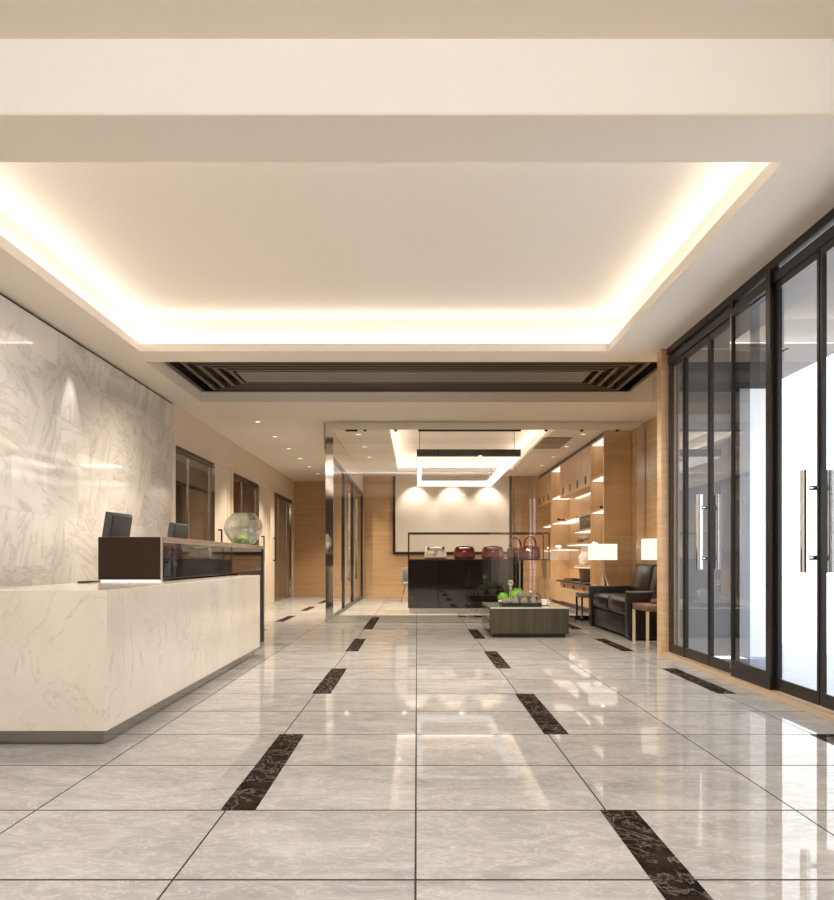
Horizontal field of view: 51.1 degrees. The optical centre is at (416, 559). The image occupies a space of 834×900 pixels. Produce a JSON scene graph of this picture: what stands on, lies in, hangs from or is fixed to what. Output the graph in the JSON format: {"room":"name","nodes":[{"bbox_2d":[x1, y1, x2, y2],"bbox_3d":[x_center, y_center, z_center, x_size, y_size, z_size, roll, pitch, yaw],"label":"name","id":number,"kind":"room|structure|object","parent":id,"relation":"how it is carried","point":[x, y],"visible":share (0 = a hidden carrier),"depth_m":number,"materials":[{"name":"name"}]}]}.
{"room":"lobby","nodes":[
{"label":"lobby","id":0,"kind":"room"},
{"bbox_2d":[0,295,294,595],"bbox_3d":[-3.750,-0.636,11.600,0.300,3.380,29.200,0,0,0],"label":"wall","id":1,"kind":"structure","parent":0,"point":[81,439],"depth_m":9.17,"materials":[{"name":"white stone"}]},
{"bbox_2d":[0,293,170,402],"bbox_3d":[-3.765,-2.308,4.940,0.270,0.035,15.880,0,0,0],"label":"trim","id":2,"kind":"structure","parent":1,"relation":"attached to","point":[0,293],"depth_m":9.24,"materials":[{"name":"black metal"}]},
{"bbox_2d":[173,440,228,542],"bbox_3d":[-3.567,-0.356,14.700,0.105,2.820,3.720,0,0,0],"label":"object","id":3,"kind":"structure","parent":1,"relation":"in","point":[200,482],"depth_m":14.44,"materials":[{"name":"brown wood"}]},
{"bbox_2d":[230,469,267,604],"bbox_3d":[-3.567,-0.356,18.925,0.105,2.820,4.070,0,0,0],"label":"door","id":4,"kind":"structure","parent":1,"relation":"in","point":[248,496],"depth_m":18.85,"materials":[{"name":"brown wood"}]},
{"bbox_2d":[268,487,292,602],"bbox_3d":[-3.567,-0.356,23.150,0.105,2.820,3.820,0,0,0],"label":"door","id":5,"kind":"structure","parent":1,"relation":"in","point":[280,505],"depth_m":22.83,"materials":[{"name":"brown wood"}]},
{"bbox_2d":[295,481,325,595],"bbox_3d":[-2.560,-0.636,26.000,2.120,3.380,0.400,0,0,0],"label":"wall","id":6,"kind":"structure","parent":0,"point":[310,496],"depth_m":25.80,"materials":[{"name":"brown wood"}]},
{"bbox_2d":[324,423,362,491],"bbox_3d":[-1.540,-2.096,19.525,0.080,0.460,9.450,0,0,0],"label":"wall","id":7,"kind":"structure","parent":0,"point":[341,455],"depth_m":18.29,"materials":[{"name":"beige paint"}]},
{"bbox_2d":[325,450,344,621],"bbox_3d":[-1.530,-0.407,16.440,0.060,2.918,3.220,0,0,0],"label":"window","id":8,"kind":"structure","parent":7,"relation":"in","point":[338,470],"depth_m":16.78,"materials":[{"name":"clear glass"}]},
{"bbox_2d":[343,471,353,609],"bbox_3d":[-1.493,-0.407,19.330,0.134,2.918,2.540,0,0,0],"label":"door","id":9,"kind":"structure","parent":7,"relation":"in","point":[348,483],"depth_m":18.70,"materials":[{"name":"black metal"}]},
{"bbox_2d":[354,482,362,603],"bbox_3d":[-1.493,-0.407,22.410,0.134,2.918,3.580,0,0,0],"label":"door","id":10,"kind":"structure","parent":7,"relation":"in","point":[358,494],"depth_m":22.81,"materials":[{"name":"clear glass"}]},
{"bbox_2d":[0,0,833,480],"bbox_3d":[0.380,-2.576,11.600,8.560,0.540,29.200,0,0,0],"label":"ceiling","id":11,"kind":"structure","parent":0,"point":[148,241],"depth_m":7.00,"materials":[{"name":"white paint"}]},
{"bbox_2d":[165,362,656,391],"bbox_3d":[-0.015,-2.599,11.820,6.290,0.245,2.040,0,0,0],"label":"ceiling vent","id":12,"kind":"object","parent":11,"relation":"in","point":[206,376],"visible":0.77,"depth_m":11.77,"materials":[{"name":"black metal"}]},
{"bbox_2d":[0,39,833,112],"bbox_3d":[-0.290,-2.532,4.755,5.900,0.388,0.390,0,0,0],"label":"ceiling beam","id":13,"kind":"structure","parent":11,"relation":"attached to","point":[37,75],"depth_m":4.56,"materials":[{"name":"white paint"}]},
{"bbox_2d":[417,432,520,486],"bbox_3d":[0.950,-2.305,19.200,1.910,0.842,6.400,0,0,0],"label":"pendant light","id":14,"kind":"object","parent":11,"relation":"hanging from","point":[511,455],"visible":0.93,"depth_m":16.03,"materials":[{"name":"black metal"}]},
{"bbox_2d":[417,458,421,485],"bbox_3d":[0.050,-1.890,19.200,0.094,0.012,6.164,0,0,0],"label":"diffuser","id":15,"kind":"object","parent":14,"relation":"attached to","point":[419,460],"depth_m":18.67,"materials":[{"name":"white plastic"}]},
{"bbox_2d":[421,481,486,485],"bbox_3d":[0.950,-1.964,22.286,1.910,0.127,0.008,0,0,0],"label":"diffuser","id":16,"kind":"object","parent":14,"relation":"attached to","point":[424,483],"depth_m":22.28,"materials":[{"name":"white plastic"}]},
{"bbox_2d":[417,486,490,486],"bbox_3d":[0.950,-1.890,22.345,1.894,0.012,0.094,0,0,0],"label":"diffuser","id":17,"kind":"object","parent":14,"relation":"attached to","point":[417,486],"depth_m":22.35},
{"bbox_2d":[417,457,519,457],"bbox_3d":[0.950,-1.890,16.055,1.894,0.012,0.094,0,0,0],"label":"diffuser","id":18,"kind":"object","parent":14,"relation":"attached to","point":[417,457],"depth_m":16.03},
{"bbox_2d":[487,458,512,484],"bbox_3d":[1.791,-1.964,19.200,0.008,0.127,6.160,0,0,0],"label":"diffuser","id":19,"kind":"object","parent":14,"relation":"attached to","point":[508,461],"depth_m":18.89,"materials":[{"name":"white plastic"}]},
{"bbox_2d":[488,458,518,485],"bbox_3d":[1.850,-1.890,19.200,0.094,0.012,6.164,0,0,0],"label":"diffuser","id":20,"kind":"object","parent":14,"relation":"attached to","point":[511,461],"depth_m":18.56,"materials":[{"name":"white plastic"}]},
{"bbox_2d":[533,437,572,448],"bbox_3d":[2.680,-2.317,17.300,0.540,0.014,1.600,0,0,0],"label":"ceiling vent","id":21,"kind":"object","parent":11,"relation":"in","point":[544,439],"visible":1,"depth_m":17.19,"materials":[{"name":"grey metal"}]},
{"bbox_2d":[0,596,833,899],"bbox_3d":[0.380,1.114,11.600,8.560,0.121,29.200,0,0,0],"label":"floor","id":22,"kind":"structure","parent":0,"point":[336,760],"depth_m":4.15,"materials":[{"name":"grey tile"}]},
{"bbox_2d":[0,537,263,742],"bbox_3d":[-2.447,0.436,8.120,1.405,1.236,6.440,0,0,0],"label":"reception desk","id":23,"kind":"object","parent":22,"relation":"on","point":[166,617],"visible":1,"depth_m":5.42,"materials":[{"name":"beige stone"}]},
{"bbox_2d":[78,581,100,582],"bbox_3d":[-2.460,0.163,6.550,0.084,0.011,0.252,0,0,0],"label":"keyboard","id":24,"kind":"object","parent":23,"relation":"on","point":[78,581],"visible":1,"depth_m":6.42,"materials":[{"name":"black metal"}]},
{"bbox_2d":[102,511,132,536],"bbox_3d":[-2.710,-0.053,7.749,0.220,0.733,0.420,0,0,6],"label":"computer monitor","id":25,"kind":"object","parent":23,"relation":"on","point":[115,524],"visible":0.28,"depth_m":7.64,"materials":[{"name":"grey plastic"}]},
{"bbox_2d":[167,522,187,538],"bbox_3d":[-2.770,-0.053,9.899,0.220,0.733,0.420,0,0,6],"label":"computer monitor","id":26,"kind":"object","parent":23,"relation":"on","point":[175,530],"visible":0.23,"depth_m":9.78,"materials":[{"name":"grey plastic"}]},
{"bbox_2d":[163,537,263,548],"bbox_3d":[-2.243,-0.159,9.095,0.515,0.046,4.490,0,0,0],"label":"countertop","id":27,"kind":"structure","parent":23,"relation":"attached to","point":[167,541],"depth_m":8.07,"materials":[{"name":"beige metal"}]},
{"bbox_2d":[224,513,262,543],"bbox_3d":[-2.090,-0.372,10.500,0.473,0.381,0.473,0,0,0],"label":"glass bowl","id":28,"kind":"object","parent":23,"relation":"on","point":[242,538],"visible":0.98,"depth_m":10.46,"materials":[{"name":"clear glass"}]},
{"bbox_2d":[401,568,407,601],"bbox_3d":[-0.100,0.626,22.200,0.623,0.864,0.584,0,0,0],"label":"lounge chair","id":29,"kind":"object","parent":22,"relation":"on","point":[404,572],"visible":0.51,"depth_m":22.29,"materials":[{"name":"grey fabric"}]},
{"bbox_2d":[408,532,549,612],"bbox_3d":[1.220,0.254,17.619,2.800,1.600,0.807,0,0,0],"label":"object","id":30,"kind":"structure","parent":22,"relation":"on","point":[434,585],"depth_m":17.22,"materials":[{"name":"black glass"}]},
{"bbox_2d":[424,545,446,558],"bbox_3d":[0.375,-0.159,17.593,0.451,0.280,0.215,0,0,0],"label":"handbag","id":31,"kind":"object","parent":30,"relation":"on","point":[433,551],"visible":0.99,"depth_m":17.51,"materials":[{"name":"grey leather"}]},
{"bbox_2d":[454,546,474,558],"bbox_3d":[0.955,-0.154,17.593,0.431,0.270,0.215,0,0,0],"label":"handbag","id":32,"kind":"object","parent":30,"relation":"on","point":[460,552],"visible":0.99,"depth_m":17.51,"materials":[{"name":"red leather"}]},
{"bbox_2d":[408,559,549,559],"bbox_3d":[1.220,-0.007,17.620,2.800,0.022,0.800,0,0,0],"label":"countertop","id":33,"kind":"structure","parent":30,"relation":"on","point":[408,559],"depth_m":17.22,"materials":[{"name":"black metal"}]},
{"bbox_2d":[481,546,503,558],"bbox_3d":[1.530,-0.154,17.593,0.450,0.270,0.215,0,0,0],"label":"handbag","id":34,"kind":"object","parent":30,"relation":"on","point":[488,552],"visible":0.99,"depth_m":17.51,"materials":[{"name":"red leather"}]},
{"bbox_2d":[506,537,521,558],"bbox_3d":[2.000,-0.240,17.733,0.352,0.443,0.215,0,0,0],"label":"handbag","id":35,"kind":"object","parent":30,"relation":"on","point":[512,552],"visible":0.8,"depth_m":17.66,"materials":[{"name":"red leather"}]},
{"bbox_2d":[520,535,540,558],"bbox_3d":[2.270,-0.256,17.493,0.412,0.473,0.216,0,0,0],"label":"handbag","id":36,"kind":"object","parent":30,"relation":"on","point":[526,552],"visible":0.99,"depth_m":17.42,"materials":[{"name":"red leather"}]},
{"bbox_2d":[326,422,644,621],"bbox_3d":[1.150,-0.636,14.695,5.380,3.376,0.038,0,0,0],"label":"door frame","id":37,"kind":"structure","parent":22,"relation":"on","point":[639,427],"depth_m":14.68,"materials":[{"name":"silver metal"}]},
{"bbox_2d":[482,602,568,637],"bbox_3d":[1.521,0.849,12.550,1.072,0.411,1.500,0,0,0],"label":"coffee table","id":38,"kind":"object","parent":22,"relation":"on","point":[552,620],"visible":0.97,"depth_m":11.80,"materials":[{"name":"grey wood"}]},
{"bbox_2d":[498,592,507,601],"bbox_3d":[1.243,0.552,12.602,0.176,0.183,0.172,0,0,0],"label":"potted plant","id":39,"kind":"object","parent":38,"relation":"on","point":[502,595],"visible":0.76,"depth_m":12.57,"materials":[{"name":"green plant"}]},
{"bbox_2d":[512,588,524,597],"bbox_3d":[1.454,0.521,12.631,0.211,0.244,0.207,0,0,-25],"label":"potted plant","id":40,"kind":"object","parent":38,"relation":"on","point":[514,592],"visible":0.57,"depth_m":12.60,"materials":[{"name":"green plant"}]},
{"bbox_2d":[499,602,541,606],"bbox_3d":[1.440,0.618,12.200,0.550,0.050,0.400,0,0,0],"label":"serving tray","id":41,"kind":"object","parent":38,"relation":"on","point":[501,604],"visible":0.93,"depth_m":12.00,"materials":[{"name":"black metal"}]},
{"bbox_2d":[502,597,510,602],"bbox_3d":[1.236,0.567,12.081,0.132,0.128,0.123,0,0,33],"label":"pine cone","id":42,"kind":"object","parent":41,"relation":"on","point":[505,599],"visible":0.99,"depth_m":12.06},
{"bbox_2d":[508,580,513,602],"bbox_3d":[1.325,0.455,12.345,0.084,0.352,0.084,0,0,0],"label":"ornament","id":43,"kind":"object","parent":41,"relation":"on","point":[510,582],"visible":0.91,"depth_m":12.33,"materials":[{"name":"beige"}]},
{"bbox_2d":[511,597,518,602],"bbox_3d":[1.361,0.570,12.088,0.117,0.121,0.125,0,0,-22],"label":"pine cone","id":44,"kind":"object","parent":41,"relation":"on","point":[515,599],"visible":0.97,"depth_m":12.06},
{"bbox_2d":[521,597,527,602],"bbox_3d":[1.481,0.570,12.082,0.124,0.121,0.117,0,0,-10],"label":"pine cone","id":45,"kind":"object","parent":41,"relation":"on","point":[523,600],"visible":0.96,"depth_m":12.05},
{"bbox_2d":[529,597,536,602],"bbox_3d":[1.611,0.570,12.088,0.119,0.121,0.123,0,0,-12],"label":"pine cone","id":46,"kind":"object","parent":41,"relation":"on","point":[532,600],"visible":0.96,"depth_m":12.06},
{"bbox_3d":[1.419,0.570,12.205,0.127,0.121,0.127,0,0,-2],"label":"pine cone","id":47,"kind":"object","parent":41,"relation":"in","visible":0},
{"bbox_2d":[517,591,522,597],"bbox_3d":[1.430,0.479,12.134,0.105,0.108,0.110,0,0,-32],"label":"pine cone","id":48,"kind":"object","parent":47,"relation":"on","point":[519,594],"visible":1,"depth_m":12.11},
{"bbox_3d":[1.551,0.570,12.205,0.127,0.121,0.126,0,0,-24],"label":"pine cone","id":49,"kind":"object","parent":41,"relation":"in","visible":0},
{"bbox_2d":[525,591,531,597],"bbox_3d":[1.549,0.479,12.133,0.112,0.108,0.105,0,0,38],"label":"pine cone","id":50,"kind":"object","parent":49,"relation":"on","point":[528,594],"visible":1,"depth_m":12.10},
{"bbox_2d":[540,599,549,605],"bbox_3d":[1.803,0.601,12.350,0.176,0.085,0.170,0,0,0],"label":"tea cup","id":51,"kind":"object","parent":38,"relation":"on","point":[544,602],"visible":0.88,"depth_m":12.32,"materials":[{"name":"white ceramic"}]},
{"bbox_2d":[538,576,550,600],"bbox_3d":[3.590,0.754,23.060,0.459,0.600,2.270,0,0,0],"label":"base cabinet","id":52,"kind":"object","parent":22,"relation":"on","point":[539,577],"visible":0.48,"depth_m":23.72,"materials":[{"name":"brown wood"}]},
{"bbox_2d":[551,464,578,604],"bbox_3d":[3.590,-0.596,21.200,0.459,3.300,1.400,0,0,0],"label":"shelf unit","id":53,"kind":"object","parent":22,"relation":"on","point":[559,506],"visible":0.62,"depth_m":21.87,"materials":[{"name":"brown wood"}]},
{"bbox_2d":[556,579,589,612],"bbox_3d":[3.539,0.754,18.700,0.559,0.600,3.550,0,0,0],"label":"base cabinet","id":54,"kind":"object","parent":22,"relation":"on","point":[568,589],"visible":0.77,"depth_m":18.76,"materials":[{"name":"brown wood"}]},
{"bbox_2d":[556,579,589,584],"bbox_3d":[3.539,0.474,18.700,0.559,0.040,3.550,0,0,0],"label":"countertop","id":55,"kind":"structure","parent":54,"relation":"on","point":[560,580],"depth_m":18.34,"materials":[{"name":"black stone"}]},
{"bbox_2d":[564,578,579,580],"bbox_3d":[3.480,0.433,19.300,0.280,0.040,1.000,0,0,0],"label":"tray","id":56,"kind":"object","parent":55,"relation":"on","point":[568,579],"visible":0.75,"depth_m":19.10,"materials":[{"name":"black metal"}]},
{"bbox_2d":[579,569,589,581],"bbox_3d":[3.500,0.318,18.100,0.290,0.270,0.290,0,0,0],"label":"planter","id":57,"kind":"object","parent":55,"relation":"on","point":[584,574],"visible":0.8,"depth_m":17.99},
{"bbox_2d":[576,592,588,624],"bbox_3d":[2.970,0.796,14.370,0.620,0.515,0.500,0,0,0],"label":"side table","id":58,"kind":"object","parent":22,"relation":"on","point":[581,595],"visible":0.44,"depth_m":14.12,"materials":[{"name":"brown wood"}]},
{"bbox_2d":[588,544,616,584],"bbox_3d":[3.060,0.139,14.370,0.470,0.800,0.470,0,0,0],"label":"table lamp","id":59,"kind":"object","parent":58,"relation":"on","point":[602,552],"visible":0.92,"depth_m":14.19,"materials":[{"name":"white fabric"}]},
{"bbox_2d":[590,436,602,584],"bbox_3d":[3.590,-0.596,16.315,0.459,3.300,1.170,0,0,0],"label":"shelf unit","id":60,"kind":"object","parent":22,"relation":"on","point":[596,448],"visible":0.42,"depth_m":16.87,"materials":[{"name":"brown wood"}]},
{"bbox_2d":[589,564,656,640],"bbox_3d":[3.250,0.560,12.700,0.980,0.987,2.700,0,0,0],"label":"leather sofa","id":61,"kind":"object","parent":22,"relation":"on","point":[610,606],"visible":0.59,"depth_m":12.51,"materials":[{"name":"black leather"}]},
{"bbox_2d":[593,593,624,610],"bbox_3d":[3.150,0.635,13.255,0.760,0.237,1.101,0,0,0],"label":"seat cushion","id":62,"kind":"object","parent":61,"relation":"on","point":[600,600],"depth_m":13.18,"materials":[{"name":"black leather"}]},
{"bbox_2d":[608,596,624,614],"bbox_3d":[3.150,0.635,12.146,0.760,0.237,1.101,0,0,0],"label":"seat cushion","id":63,"kind":"object","parent":61,"relation":"on","point":[616,604],"depth_m":12.17,"materials":[{"name":"black leather"}]},
{"bbox_2d":[630,564,654,590],"bbox_3d":[3.487,0.318,13.255,0.258,0.503,1.101,0,0,0],"label":"cushion","id":64,"kind":"object","parent":61,"relation":"on","point":[642,576],"depth_m":13.17,"materials":[{"name":"black leather"}]},
{"bbox_2d":[649,565,656,590],"bbox_3d":[3.487,0.318,12.146,0.258,0.503,1.101,0,0,0],"label":"cushion","id":65,"kind":"object","parent":61,"relation":"on","point":[653,578],"depth_m":12.57,"materials":[{"name":"brown fabric"}]},
{"bbox_2d":[632,603,656,648],"bbox_3d":[3.000,0.796,10.670,0.560,0.515,0.680,0,0,0],"label":"side table","id":66,"kind":"object","parent":22,"relation":"on","point":[647,607],"visible":0.48,"depth_m":10.45,"materials":[{"name":"brown wood"}]},
{"bbox_2d":[641,539,656,603],"bbox_3d":[3.020,0.139,10.800,0.470,0.800,0.470,0,0,0],"label":"table lamp","id":67,"kind":"object","parent":66,"relation":"on","point":[648,546],"visible":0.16,"depth_m":10.69,"materials":[{"name":"white fabric"}]},
{"bbox_2d":[393,476,511,553],"bbox_3d":[0.980,-1.241,24.215,3.300,2.170,0.070,0,0,0],"label":"wall","id":68,"kind":"structure","parent":0,"point":[415,509],"depth_m":24.20,"materials":[{"name":"beige paint"}]},
{"bbox_2d":[363,476,550,597],"bbox_3d":[1.275,-0.636,25.225,5.550,3.380,1.950,0,0,0],"label":"wall","id":69,"kind":"structure","parent":0,"point":[382,568],"depth_m":24.25,"materials":[{"name":"brown wood"}]},
{"bbox_2d":[569,415,656,583],"bbox_3d":[3.875,-0.636,17.010,0.110,3.380,14.480,0,0,0],"label":"wall","id":70,"kind":"structure","parent":0,"point":[650,425],"depth_m":15.37,"materials":[{"name":"brown wood"}]},
{"bbox_2d":[538,471,550,507],"bbox_3d":[3.582,-1.845,23.060,0.474,0.802,2.270,0,0,0],"label":"upper cabinet","id":71,"kind":"object","parent":70,"relation":"attached to","point":[544,483],"visible":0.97,"depth_m":22.98,"materials":[{"name":"brown wood"}]},
{"bbox_2d":[539,433,602,478],"bbox_3d":[3.605,-2.286,19.980,0.430,0.080,8.520,0,0,0],"label":"trim","id":72,"kind":"structure","parent":70,"relation":"attached to","point":[601,434],"depth_m":18.89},
{"bbox_2d":[565,516,578,520],"bbox_3d":[3.639,-0.930,19.700,0.360,0.052,1.400,0,0,0],"label":"floating shelf","id":73,"kind":"object","parent":70,"relation":"attached to","point":[575,518],"visible":0.52,"depth_m":19.52,"materials":[{"name":"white wood"}]},
{"bbox_2d":[560,445,589,498],"bbox_3d":[3.582,-1.840,18.700,0.474,0.812,3.550,0,0,0],"label":"upper cabinet","id":74,"kind":"object","parent":70,"relation":"attached to","point":[574,472],"visible":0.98,"depth_m":18.60,"materials":[{"name":"brown wood"}]},
{"bbox_2d":[566,542,589,545],"bbox_3d":[3.639,-0.350,19.250,0.360,0.052,2.100,0,0,0],"label":"floating shelf","id":75,"kind":"object","parent":70,"relation":"attached to","point":[578,543],"visible":0.73,"depth_m":18.97,"materials":[{"name":"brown wood"}]},
{"bbox_2d":[576,535,588,542],"bbox_3d":[3.624,-0.456,19.202,0.229,0.160,0.936,0,0,0],"label":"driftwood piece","id":76,"kind":"object","parent":75,"relation":"on","point":[580,538],"visible":0.91,"depth_m":18.91,"materials":[{"name":"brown wood"}]},
{"bbox_2d":[572,565,589,567],"bbox_3d":[3.639,0.140,18.250,0.360,0.052,2.300,0,0,0],"label":"floating shelf","id":77,"kind":"object","parent":70,"relation":"attached to","point":[575,566],"visible":0.48,"depth_m":18.38,"materials":[{"name":"brown wood"}]},
{"bbox_2d":[579,551,589,564],"bbox_3d":[3.600,-0.042,18.750,0.250,0.310,0.248,0,0,0],"label":"ceramic vase","id":78,"kind":"object","parent":77,"relation":"on","point":[583,557],"visible":0.85,"depth_m":18.66,"materials":[{"name":"white ceramic"}]},
{"bbox_2d":[573,528,589,532],"bbox_3d":[3.639,-0.620,18.200,0.360,0.052,2.200,0,0,0],"label":"floating shelf","id":79,"kind":"object","parent":70,"relation":"attached to","point":[587,530],"visible":0.48,"depth_m":18.45,"materials":[{"name":"brown wood"}]},
{"bbox_2d":[579,514,588,529],"bbox_3d":[3.620,-0.817,18.780,0.240,0.340,0.160,0,0,0],"label":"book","id":80,"kind":"object","parent":79,"relation":"on","point":[580,515],"visible":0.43,"depth_m":18.70,"materials":[{"name":"beige paper"}]},
{"bbox_2d":[579,514,589,528],"bbox_3d":[3.618,-0.782,18.000,0.315,0.270,1.210,0,0,0],"label":"storage box","id":81,"kind":"object","parent":79,"relation":"on","point":[584,520],"visible":0.3,"depth_m":17.96,"materials":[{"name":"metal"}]},
{"bbox_2d":[603,430,630,584],"bbox_3d":[3.603,-0.636,15.690,0.485,3.380,0.060,0,0,0],"label":"wall","id":82,"kind":"structure","parent":0,"point":[616,445],"depth_m":15.66,"materials":[{"name":"brown wood"}]},
{"bbox_2d":[657,349,729,655],"bbox_3d":[3.310,-0.636,9.665,1.240,3.380,0.210,0,0,0],"label":"wall","id":83,"kind":"structure","parent":0,"point":[698,423],"depth_m":9.56,"materials":[{"name":"brown wood"}]},
{"bbox_2d":[663,652,833,721],"bbox_3d":[2.828,1.032,6.950,0.245,0.045,5.300,0,0,0],"label":"trim","id":84,"kind":"structure","parent":83,"relation":"attached to","point":[809,707],"depth_m":6.82,"materials":[{"name":"beige stone"}]},
{"bbox_2d":[677,348,765,656],"bbox_3d":[3.395,-0.626,9.549,1.070,3.360,0.097,0,0,0],"label":"wall","id":85,"kind":"structure","parent":0,"point":[757,396],"depth_m":9.50,"materials":[{"name":"white paint"}]},
{"bbox_3d":[2.855,-0.636,0.650,0.190,3.380,7.300,0,0,0],"label":"wall","id":86,"kind":"structure","parent":0,"visible":0},
{"bbox_2d":[671,354,682,656],"bbox_3d":[2.790,-0.569,9.307,0.040,3.155,0.425,0,0,0],"label":"door frame","id":87,"kind":"structure","parent":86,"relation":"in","point":[678,650],"depth_m":9.30,"materials":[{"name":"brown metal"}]},
{"bbox_2d":[685,335,719,665],"bbox_3d":[2.777,-0.569,8.665,0.231,3.145,0.750,0,0,0],"label":"door","id":88,"kind":"structure","parent":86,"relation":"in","point":[701,657],"depth_m":8.44,"materials":[{"name":"brown metal"}]},
{"bbox_2d":[709,319,729,672],"bbox_3d":[2.790,-0.569,7.950,0.032,3.145,0.640,0,0,0],"label":"door","id":89,"kind":"structure","parent":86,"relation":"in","point":[724,665],"depth_m":8.24,"materials":[{"name":"brown metal"}]},
{"bbox_2d":[667,208,833,689],"bbox_3d":[2.805,-0.658,6.950,0.110,3.334,5.300,0,0,0],"label":"door frame","id":90,"kind":"structure","parent":86,"relation":"attached to","point":[818,235],"depth_m":7.90,"materials":[{"name":"brown metal"}]},
{"bbox_2d":[730,269,774,689],"bbox_3d":[2.752,-0.624,7.184,0.035,3.265,0.857,0,0,0],"label":"door","id":91,"kind":"structure","parent":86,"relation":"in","point":[740,667],"depth_m":7.28,"materials":[{"name":"brown metal"}]},
{"bbox_2d":[750,294,765,309],"bbox_3d":[2.790,-0.569,7.205,0.040,3.155,0.750,0,0,0],"label":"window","id":92,"kind":"structure","parent":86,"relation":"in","point":[763,297],"depth_m":7.13,"materials":[{"name":"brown glass"}]},
{"bbox_2d":[776,250,833,704],"bbox_3d":[2.777,-0.569,6.375,0.231,3.145,0.710,0,0,0],"label":"door","id":93,"kind":"structure","parent":86,"relation":"in","point":[809,694],"depth_m":6.28,"materials":[{"name":"brown metal"}]},
{"bbox_2d":[820,239,833,710],"bbox_3d":[2.790,-0.569,5.630,0.032,3.145,0.740,0,0,0],"label":"door","id":94,"kind":"structure","parent":86,"relation":"in","point":[826,699],"depth_m":5.97,"materials":[{"name":"brown metal"}]},
{"label":"outside","id":95,"kind":"structure","parent":0,"visible":0},
{"bbox_2d":[782,576,833,655],"bbox_3d":[22.330,1.144,15.000,35.340,0.100,90.000,0,0,0],"label":"ground","id":96,"kind":"structure","parent":95,"point":[799,593],"depth_m":18.17,"materials":[{"name":"white"}]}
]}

